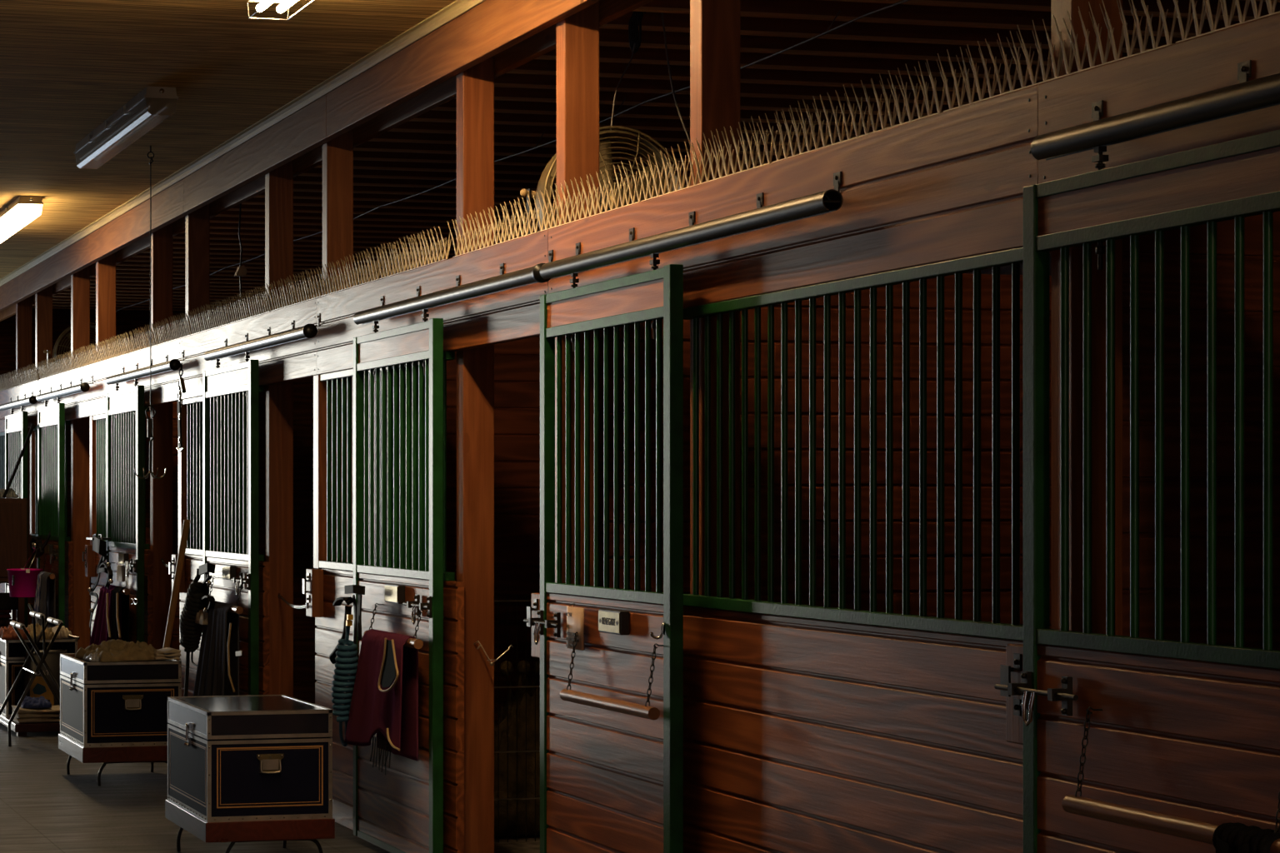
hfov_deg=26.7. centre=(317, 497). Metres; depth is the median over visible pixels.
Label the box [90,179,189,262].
trim
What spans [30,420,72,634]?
stall front
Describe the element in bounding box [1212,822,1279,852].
wrap
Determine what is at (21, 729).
platform
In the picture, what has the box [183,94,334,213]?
beam
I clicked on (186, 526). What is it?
wooden pole
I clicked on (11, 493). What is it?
cloth
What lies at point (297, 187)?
joist
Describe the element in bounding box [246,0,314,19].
fluorescent light
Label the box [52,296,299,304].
joist
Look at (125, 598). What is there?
sheet
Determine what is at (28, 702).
heap
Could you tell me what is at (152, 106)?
fluorescent light
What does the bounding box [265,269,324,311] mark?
strip
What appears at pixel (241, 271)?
plug
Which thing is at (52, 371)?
strip
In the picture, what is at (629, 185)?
strip
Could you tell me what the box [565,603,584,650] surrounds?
notice board
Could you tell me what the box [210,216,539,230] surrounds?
joist
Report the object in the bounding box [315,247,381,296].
strip
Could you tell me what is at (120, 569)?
paper note
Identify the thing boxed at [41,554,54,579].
bar
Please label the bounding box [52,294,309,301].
joist
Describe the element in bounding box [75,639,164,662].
heap
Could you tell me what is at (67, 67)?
ceiling
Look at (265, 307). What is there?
strip
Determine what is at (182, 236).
joist
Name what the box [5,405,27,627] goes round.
door
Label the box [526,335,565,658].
stall front
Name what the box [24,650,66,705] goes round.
sack
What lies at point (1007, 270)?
wall
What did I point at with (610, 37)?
joist
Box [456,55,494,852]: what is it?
timber post
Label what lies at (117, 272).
joist
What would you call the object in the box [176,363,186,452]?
tie
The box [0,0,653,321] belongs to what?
ceiling beam
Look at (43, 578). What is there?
blanket
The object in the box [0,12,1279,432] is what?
beam
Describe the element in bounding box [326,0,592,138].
beam
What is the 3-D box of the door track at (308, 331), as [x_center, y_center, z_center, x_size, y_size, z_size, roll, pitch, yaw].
[-0.317,-0.860,14.464,0.113,0.132,2.462,0,0,-14]
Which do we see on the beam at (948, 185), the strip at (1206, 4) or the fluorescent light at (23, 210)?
the strip at (1206, 4)
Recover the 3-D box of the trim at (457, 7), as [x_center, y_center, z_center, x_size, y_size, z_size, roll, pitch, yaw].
[-0.425,-2.018,14.953,0.053,0.043,26.200,0,0,-14]
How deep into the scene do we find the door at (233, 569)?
14.89 m
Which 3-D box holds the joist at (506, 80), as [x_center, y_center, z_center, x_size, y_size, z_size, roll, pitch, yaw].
[2.216,-2.094,13.086,3.679,0.251,0.046,0,0,-14]
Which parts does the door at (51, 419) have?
plate, rail, rail, rail, panel, plank panel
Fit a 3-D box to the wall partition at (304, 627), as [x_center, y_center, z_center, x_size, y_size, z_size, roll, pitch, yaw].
[1.109,0.362,17.384,3.715,2.475,0.020,0,0,-14]
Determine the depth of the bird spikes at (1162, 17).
6.44 m
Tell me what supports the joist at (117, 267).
attached to the ceiling
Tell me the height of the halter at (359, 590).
0.382 m
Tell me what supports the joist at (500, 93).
attached to the ceiling
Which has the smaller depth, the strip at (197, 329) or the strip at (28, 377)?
the strip at (197, 329)
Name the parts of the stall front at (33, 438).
rail, rail, plank panel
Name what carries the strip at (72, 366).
on the beam at (948, 185)
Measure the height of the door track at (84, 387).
0.132 m
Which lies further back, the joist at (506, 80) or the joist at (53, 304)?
the joist at (53, 304)
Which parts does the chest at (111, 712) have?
lid, edge trim, edge trim, handle plate, handle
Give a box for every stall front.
[0,431,4,593]
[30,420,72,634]
[82,406,153,646]
[168,385,269,696]
[302,351,464,852]
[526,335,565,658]
[683,247,1023,852]
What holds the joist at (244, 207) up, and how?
attached to the ceiling
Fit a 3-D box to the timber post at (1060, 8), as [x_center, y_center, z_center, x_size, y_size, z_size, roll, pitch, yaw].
[1.875,-0.220,6.489,0.138,3.640,0.100,0,0,-14]
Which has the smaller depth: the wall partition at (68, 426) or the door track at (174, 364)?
the door track at (174, 364)
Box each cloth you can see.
[0,488,18,498]
[153,647,180,659]
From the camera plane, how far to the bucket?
21.68 m
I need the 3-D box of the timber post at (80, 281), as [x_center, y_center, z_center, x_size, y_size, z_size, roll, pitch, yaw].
[-1.908,-0.220,21.427,0.138,3.640,0.100,0,0,-14]
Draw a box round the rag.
[195,607,208,624]
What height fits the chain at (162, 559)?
0.044 m
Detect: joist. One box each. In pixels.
[32,305,255,312]
[33,303,262,309]
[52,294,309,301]
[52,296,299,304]
[52,300,264,306]
[57,290,319,299]
[64,287,322,295]
[90,277,364,285]
[90,280,320,289]
[90,284,322,292]
[91,274,376,282]
[115,261,414,271]
[115,265,399,275]
[115,270,387,279]
[123,257,426,267]
[131,252,438,264]
[142,248,455,259]
[172,233,499,245]
[172,238,456,250]
[172,243,456,254]
[180,228,516,241]
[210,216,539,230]
[210,222,539,236]
[215,210,536,224]
[226,204,536,219]
[241,197,535,212]
[254,191,554,205]
[293,175,623,191]
[293,184,555,199]
[297,167,689,187]
[315,160,689,179]
[353,141,790,164]
[353,150,759,170]
[367,131,821,155]
[387,121,852,146]
[408,110,886,137]
[431,98,918,127]
[455,86,958,116]
[494,73,999,104]
[505,59,1043,93]
[535,45,1051,80]
[599,10,1189,53]
[599,28,1135,65]
[824,0,1279,20]
[1242,0,1279,2]
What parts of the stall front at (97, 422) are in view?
strike plate, rail, plank panel, rail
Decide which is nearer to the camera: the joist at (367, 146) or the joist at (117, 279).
the joist at (367, 146)
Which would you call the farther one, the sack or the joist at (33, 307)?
the joist at (33, 307)
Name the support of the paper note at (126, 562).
attached to the door at (125, 407)
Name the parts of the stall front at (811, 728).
rail, rail, plank panel, strike plate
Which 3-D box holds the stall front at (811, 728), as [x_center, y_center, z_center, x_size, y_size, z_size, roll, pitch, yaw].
[1.460,0.491,7.580,0.120,2.218,2.400,0,0,-14]
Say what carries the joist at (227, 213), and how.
attached to the ceiling
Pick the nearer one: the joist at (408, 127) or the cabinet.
the joist at (408, 127)
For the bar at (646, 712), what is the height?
0.243 m
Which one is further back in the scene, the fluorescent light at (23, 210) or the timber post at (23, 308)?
the timber post at (23, 308)
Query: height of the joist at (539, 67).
0.251 m
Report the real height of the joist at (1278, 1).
0.251 m
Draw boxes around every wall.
[0,308,261,381]
[964,250,1051,275]
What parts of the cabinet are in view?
door, leg, leg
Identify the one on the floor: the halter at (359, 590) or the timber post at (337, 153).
the timber post at (337, 153)
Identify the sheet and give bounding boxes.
[31,571,49,624]
[110,586,129,642]
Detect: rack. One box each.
[0,603,63,746]
[85,533,111,539]
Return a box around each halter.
[28,531,50,568]
[193,563,215,613]
[329,585,364,664]
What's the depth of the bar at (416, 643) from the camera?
11.20 m
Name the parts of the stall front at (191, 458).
strike plate, rail, rail, plank panel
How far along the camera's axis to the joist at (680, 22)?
11.43 m
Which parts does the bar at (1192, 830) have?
chain, chain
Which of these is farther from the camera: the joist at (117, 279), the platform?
the joist at (117, 279)
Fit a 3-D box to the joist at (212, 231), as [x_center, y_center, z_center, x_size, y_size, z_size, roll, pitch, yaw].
[0.421,-2.094,20.177,3.679,0.251,0.046,0,0,-14]
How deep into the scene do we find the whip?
22.36 m
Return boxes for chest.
[0,638,77,718]
[58,653,181,786]
[165,695,334,852]
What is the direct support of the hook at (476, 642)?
attached to the timber post at (475, 85)
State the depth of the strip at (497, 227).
10.67 m
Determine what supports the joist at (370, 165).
attached to the ceiling
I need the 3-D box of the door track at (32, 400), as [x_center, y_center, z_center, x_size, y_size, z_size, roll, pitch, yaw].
[-2.661,-0.860,23.721,0.113,0.132,2.102,0,0,-14]
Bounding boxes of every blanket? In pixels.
[0,610,11,619]
[0,619,13,629]
[39,572,54,628]
[89,585,121,645]
[192,600,241,696]
[344,629,418,774]
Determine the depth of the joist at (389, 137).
14.88 m
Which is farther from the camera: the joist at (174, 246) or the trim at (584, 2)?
the joist at (174, 246)
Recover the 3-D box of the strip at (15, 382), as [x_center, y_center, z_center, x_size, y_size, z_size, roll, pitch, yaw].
[-2.824,-1.088,24.623,0.061,0.155,1.095,0,0,-14]
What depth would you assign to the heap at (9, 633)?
18.36 m
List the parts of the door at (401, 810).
rail, plate, rail, rail, rail, plank panel, panel, handle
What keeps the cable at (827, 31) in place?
attached to the joist at (1027, 5)
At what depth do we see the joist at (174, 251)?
21.64 m
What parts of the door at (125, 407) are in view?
plate, rail, rail, rail, panel, plank panel, handle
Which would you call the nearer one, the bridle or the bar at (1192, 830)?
the bar at (1192, 830)
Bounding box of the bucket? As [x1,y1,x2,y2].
[6,548,43,597]
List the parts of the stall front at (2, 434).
plank panel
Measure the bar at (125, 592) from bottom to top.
0.203 m
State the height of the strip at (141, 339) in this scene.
0.155 m
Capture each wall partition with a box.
[67,420,92,639]
[145,401,180,660]
[259,377,316,704]
[446,336,539,725]
[600,273,1051,629]
[1122,210,1279,650]
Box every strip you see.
[0,375,5,391]
[2,370,22,389]
[18,364,39,385]
[36,356,60,379]
[55,350,81,374]
[76,340,104,368]
[99,334,131,361]
[125,323,159,353]
[155,312,193,344]
[187,300,231,334]
[224,285,273,324]
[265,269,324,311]
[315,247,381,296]
[374,225,451,279]
[446,193,539,257]
[532,160,644,232]
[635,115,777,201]
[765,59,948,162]
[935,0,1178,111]
[1173,0,1279,43]
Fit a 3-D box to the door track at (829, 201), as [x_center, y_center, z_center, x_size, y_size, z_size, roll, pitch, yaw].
[1.165,-0.863,8.620,0.108,0.125,2.420,0,0,-14]
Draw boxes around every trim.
[0,0,485,286]
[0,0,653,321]
[0,276,22,311]
[18,234,94,299]
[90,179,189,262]
[580,0,600,4]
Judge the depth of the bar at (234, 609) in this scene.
14.55 m
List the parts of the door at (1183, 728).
handle, rail, rail, rail, plank panel, panel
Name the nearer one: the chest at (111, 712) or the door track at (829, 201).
the door track at (829, 201)
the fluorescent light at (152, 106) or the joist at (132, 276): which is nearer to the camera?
the fluorescent light at (152, 106)
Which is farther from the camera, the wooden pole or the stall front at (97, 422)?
the stall front at (97, 422)
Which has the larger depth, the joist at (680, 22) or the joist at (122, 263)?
the joist at (122, 263)
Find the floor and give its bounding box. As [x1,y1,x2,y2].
[0,723,539,852]
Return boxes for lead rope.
[179,582,207,696]
[330,625,358,746]
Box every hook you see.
[129,598,138,604]
[134,145,166,479]
[473,640,513,665]
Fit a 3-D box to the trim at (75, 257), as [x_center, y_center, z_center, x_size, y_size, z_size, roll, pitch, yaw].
[-2.191,-1.913,22.139,0.050,0.255,3.998,0,0,-14]
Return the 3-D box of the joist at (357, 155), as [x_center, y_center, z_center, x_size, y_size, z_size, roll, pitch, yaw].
[1.518,-2.094,15.844,3.679,0.251,0.046,0,0,-14]
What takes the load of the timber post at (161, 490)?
on the floor
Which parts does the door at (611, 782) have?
handle, rail, rail, rail, panel, plank panel, plate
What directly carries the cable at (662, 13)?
hanging from the ceiling
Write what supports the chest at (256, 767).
on the floor
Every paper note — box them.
[116,565,124,581]
[125,561,128,586]
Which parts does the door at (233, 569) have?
plate, rail, rail, rail, plank panel, panel, handle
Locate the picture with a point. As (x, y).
(37, 688)
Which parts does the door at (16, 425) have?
plank panel, rail, rail, panel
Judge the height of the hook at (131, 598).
0.052 m
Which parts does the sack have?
printed panel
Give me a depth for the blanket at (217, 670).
14.82 m
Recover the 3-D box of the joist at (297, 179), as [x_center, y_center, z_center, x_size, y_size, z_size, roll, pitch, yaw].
[1.219,-2.094,17.026,3.679,0.251,0.046,0,0,-14]
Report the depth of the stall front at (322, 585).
12.90 m
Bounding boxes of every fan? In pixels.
[43,322,117,368]
[520,125,685,234]
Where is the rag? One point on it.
(201, 617)
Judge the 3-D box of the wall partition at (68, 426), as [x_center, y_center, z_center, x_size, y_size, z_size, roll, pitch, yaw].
[-0.530,0.362,23.860,3.715,2.475,0.020,0,0,-14]
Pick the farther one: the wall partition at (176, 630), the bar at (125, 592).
the wall partition at (176, 630)
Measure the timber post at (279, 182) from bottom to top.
3.640 m
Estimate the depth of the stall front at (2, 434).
25.29 m
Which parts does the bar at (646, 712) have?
chain, chain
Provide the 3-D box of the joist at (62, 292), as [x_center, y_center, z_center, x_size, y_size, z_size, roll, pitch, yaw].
[-1.075,-2.094,26.087,3.679,0.251,0.046,0,0,-14]
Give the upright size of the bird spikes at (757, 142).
0.155 m
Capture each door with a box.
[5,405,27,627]
[37,397,64,628]
[106,379,144,643]
[203,351,259,695]
[353,309,443,852]
[523,253,683,852]
[994,129,1279,852]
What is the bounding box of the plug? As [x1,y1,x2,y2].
[234,203,247,301]
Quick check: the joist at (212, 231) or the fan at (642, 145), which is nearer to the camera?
the fan at (642, 145)
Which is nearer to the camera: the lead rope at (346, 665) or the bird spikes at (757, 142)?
the bird spikes at (757, 142)
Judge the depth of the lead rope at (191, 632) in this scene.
15.33 m
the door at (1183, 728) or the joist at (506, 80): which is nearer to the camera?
the door at (1183, 728)
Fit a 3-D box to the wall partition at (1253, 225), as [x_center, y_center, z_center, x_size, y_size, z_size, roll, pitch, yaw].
[3.746,0.362,6.973,3.715,2.475,0.020,0,0,-14]
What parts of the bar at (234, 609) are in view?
chain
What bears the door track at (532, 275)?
attached to the beam at (948, 185)
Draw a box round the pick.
[68,634,79,639]
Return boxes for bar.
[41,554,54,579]
[106,562,129,594]
[208,575,243,614]
[363,603,427,649]
[560,632,663,719]
[1061,706,1279,852]
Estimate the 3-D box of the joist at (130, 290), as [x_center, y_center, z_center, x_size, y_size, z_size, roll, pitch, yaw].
[-0.976,-2.094,25.693,3.679,0.251,0.046,0,0,-14]
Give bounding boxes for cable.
[115,0,910,312]
[660,12,689,141]
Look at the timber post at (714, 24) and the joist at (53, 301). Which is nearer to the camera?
the timber post at (714, 24)
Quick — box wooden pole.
[163,520,190,648]
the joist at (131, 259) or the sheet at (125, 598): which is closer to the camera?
the sheet at (125, 598)
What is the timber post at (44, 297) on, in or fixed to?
on the floor
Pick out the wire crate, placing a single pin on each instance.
(497, 600)
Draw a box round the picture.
[32,683,46,694]
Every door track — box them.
[0,389,39,410]
[36,375,93,401]
[105,350,184,384]
[203,313,319,360]
[353,250,553,324]
[540,171,842,279]
[1030,60,1279,160]
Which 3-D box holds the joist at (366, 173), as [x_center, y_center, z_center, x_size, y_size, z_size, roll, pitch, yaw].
[1.319,-2.094,16.632,3.679,0.251,0.046,0,0,-14]
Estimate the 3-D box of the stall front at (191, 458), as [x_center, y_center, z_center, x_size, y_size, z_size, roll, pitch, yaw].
[-0.609,0.491,15.758,0.122,2.218,2.350,0,0,-14]
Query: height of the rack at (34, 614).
0.900 m
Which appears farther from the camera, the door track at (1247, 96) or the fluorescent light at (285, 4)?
the fluorescent light at (285, 4)
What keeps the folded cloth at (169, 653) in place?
on the chest at (111, 712)
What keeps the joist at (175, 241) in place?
attached to the ceiling
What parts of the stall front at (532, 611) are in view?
strike plate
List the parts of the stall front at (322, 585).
strike plate, rail, rail, plank panel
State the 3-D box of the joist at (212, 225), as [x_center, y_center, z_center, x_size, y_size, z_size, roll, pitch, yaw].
[0.520,-2.094,19.783,3.679,0.251,0.046,0,0,-14]
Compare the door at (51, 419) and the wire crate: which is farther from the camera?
the door at (51, 419)
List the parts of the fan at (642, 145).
knob, motor, blade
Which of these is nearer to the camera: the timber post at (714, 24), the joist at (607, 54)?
the timber post at (714, 24)
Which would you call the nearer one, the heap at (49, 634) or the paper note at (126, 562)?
the paper note at (126, 562)
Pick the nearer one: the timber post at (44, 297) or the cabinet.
the cabinet
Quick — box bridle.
[87,536,113,627]
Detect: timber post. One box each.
[15,295,32,626]
[35,285,52,379]
[70,265,89,650]
[95,252,115,357]
[150,222,172,649]
[185,203,209,334]
[265,160,293,697]
[322,129,353,563]
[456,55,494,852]
[556,1,599,586]
[690,0,739,599]
[1051,0,1122,635]
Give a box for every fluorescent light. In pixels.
[0,195,43,243]
[73,86,178,169]
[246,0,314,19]
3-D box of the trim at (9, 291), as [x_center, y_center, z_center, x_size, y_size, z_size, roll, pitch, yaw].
[-3.136,-1.913,25.872,0.050,0.255,3.698,0,0,-14]
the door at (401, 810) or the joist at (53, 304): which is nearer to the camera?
the door at (401, 810)
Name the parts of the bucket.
handle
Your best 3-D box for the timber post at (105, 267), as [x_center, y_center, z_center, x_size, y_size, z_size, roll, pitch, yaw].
[-1.608,-0.220,20.244,0.138,3.640,0.100,0,0,-14]
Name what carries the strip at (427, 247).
on the beam at (948, 185)
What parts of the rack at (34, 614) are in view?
frame, frame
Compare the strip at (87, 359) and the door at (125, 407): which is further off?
the strip at (87, 359)
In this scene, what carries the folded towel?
on the platform
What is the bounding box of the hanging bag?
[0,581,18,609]
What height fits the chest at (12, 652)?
0.532 m
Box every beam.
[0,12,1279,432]
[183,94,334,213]
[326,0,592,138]
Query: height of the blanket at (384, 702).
0.608 m
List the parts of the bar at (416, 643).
chain, chain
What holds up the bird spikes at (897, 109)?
on the beam at (948, 185)
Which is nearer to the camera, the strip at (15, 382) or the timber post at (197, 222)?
the timber post at (197, 222)
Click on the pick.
(72, 637)
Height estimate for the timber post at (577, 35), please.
3.640 m
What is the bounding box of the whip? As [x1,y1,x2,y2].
[2,424,35,498]
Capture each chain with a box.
[160,558,173,567]
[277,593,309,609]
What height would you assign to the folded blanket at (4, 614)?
0.094 m
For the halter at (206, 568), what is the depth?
15.09 m
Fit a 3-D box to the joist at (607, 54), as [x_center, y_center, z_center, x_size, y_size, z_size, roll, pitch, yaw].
[2.416,-2.094,12.298,3.679,0.251,0.046,0,0,-14]
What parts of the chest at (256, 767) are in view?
lid, edge trim, edge trim, handle plate, handle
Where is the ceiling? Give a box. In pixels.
[0,0,455,279]
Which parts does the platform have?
leg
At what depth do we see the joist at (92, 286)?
25.20 m
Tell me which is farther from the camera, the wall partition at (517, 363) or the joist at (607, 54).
the wall partition at (517, 363)
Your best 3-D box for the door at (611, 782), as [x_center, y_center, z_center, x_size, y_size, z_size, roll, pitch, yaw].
[0.963,0.385,9.200,0.101,2.370,1.345,0,0,-14]
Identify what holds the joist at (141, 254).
attached to the ceiling
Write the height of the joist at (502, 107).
0.251 m
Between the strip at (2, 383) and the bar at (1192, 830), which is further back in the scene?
the strip at (2, 383)
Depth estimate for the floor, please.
13.43 m
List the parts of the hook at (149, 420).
cord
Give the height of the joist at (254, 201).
0.251 m
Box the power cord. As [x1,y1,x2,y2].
[610,11,645,129]
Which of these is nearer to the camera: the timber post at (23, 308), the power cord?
the power cord
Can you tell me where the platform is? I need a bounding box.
[0,715,59,736]
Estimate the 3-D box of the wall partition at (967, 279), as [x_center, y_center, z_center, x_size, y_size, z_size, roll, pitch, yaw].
[2.852,0.362,10.501,3.715,2.475,0.020,0,0,-14]
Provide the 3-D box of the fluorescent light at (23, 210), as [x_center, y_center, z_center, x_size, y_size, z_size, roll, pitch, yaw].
[-2.216,-1.970,19.099,0.180,0.140,2.283,0,0,-14]
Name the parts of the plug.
cord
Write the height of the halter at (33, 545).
0.391 m
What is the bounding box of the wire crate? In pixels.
[494,594,539,843]
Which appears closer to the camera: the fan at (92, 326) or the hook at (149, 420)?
the hook at (149, 420)
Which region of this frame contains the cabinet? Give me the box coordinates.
[0,498,27,624]
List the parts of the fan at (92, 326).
knob, blade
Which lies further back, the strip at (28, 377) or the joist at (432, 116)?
the strip at (28, 377)
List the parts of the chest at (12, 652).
edge trim, lid, edge trim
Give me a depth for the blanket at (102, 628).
18.37 m
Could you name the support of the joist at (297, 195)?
attached to the ceiling
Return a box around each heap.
[0,625,29,639]
[18,695,51,708]
[26,623,54,639]
[51,625,71,639]
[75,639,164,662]
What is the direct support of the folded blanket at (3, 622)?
on the storage box
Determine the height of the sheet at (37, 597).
0.650 m
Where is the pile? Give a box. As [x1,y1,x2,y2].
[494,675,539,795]
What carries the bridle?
hanging from the rack at (95, 534)
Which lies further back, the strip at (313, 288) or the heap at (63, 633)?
the heap at (63, 633)
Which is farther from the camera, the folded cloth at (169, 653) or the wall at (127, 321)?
the wall at (127, 321)
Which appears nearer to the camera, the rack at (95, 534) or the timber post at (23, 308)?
the rack at (95, 534)
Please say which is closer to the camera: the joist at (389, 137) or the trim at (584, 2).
the trim at (584, 2)
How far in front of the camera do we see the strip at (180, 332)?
17.10 m
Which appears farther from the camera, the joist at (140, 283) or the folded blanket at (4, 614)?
the joist at (140, 283)
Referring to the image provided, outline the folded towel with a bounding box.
[11,705,59,723]
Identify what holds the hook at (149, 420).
hanging from the ceiling
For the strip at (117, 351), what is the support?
on the beam at (948, 185)
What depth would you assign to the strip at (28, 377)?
23.53 m

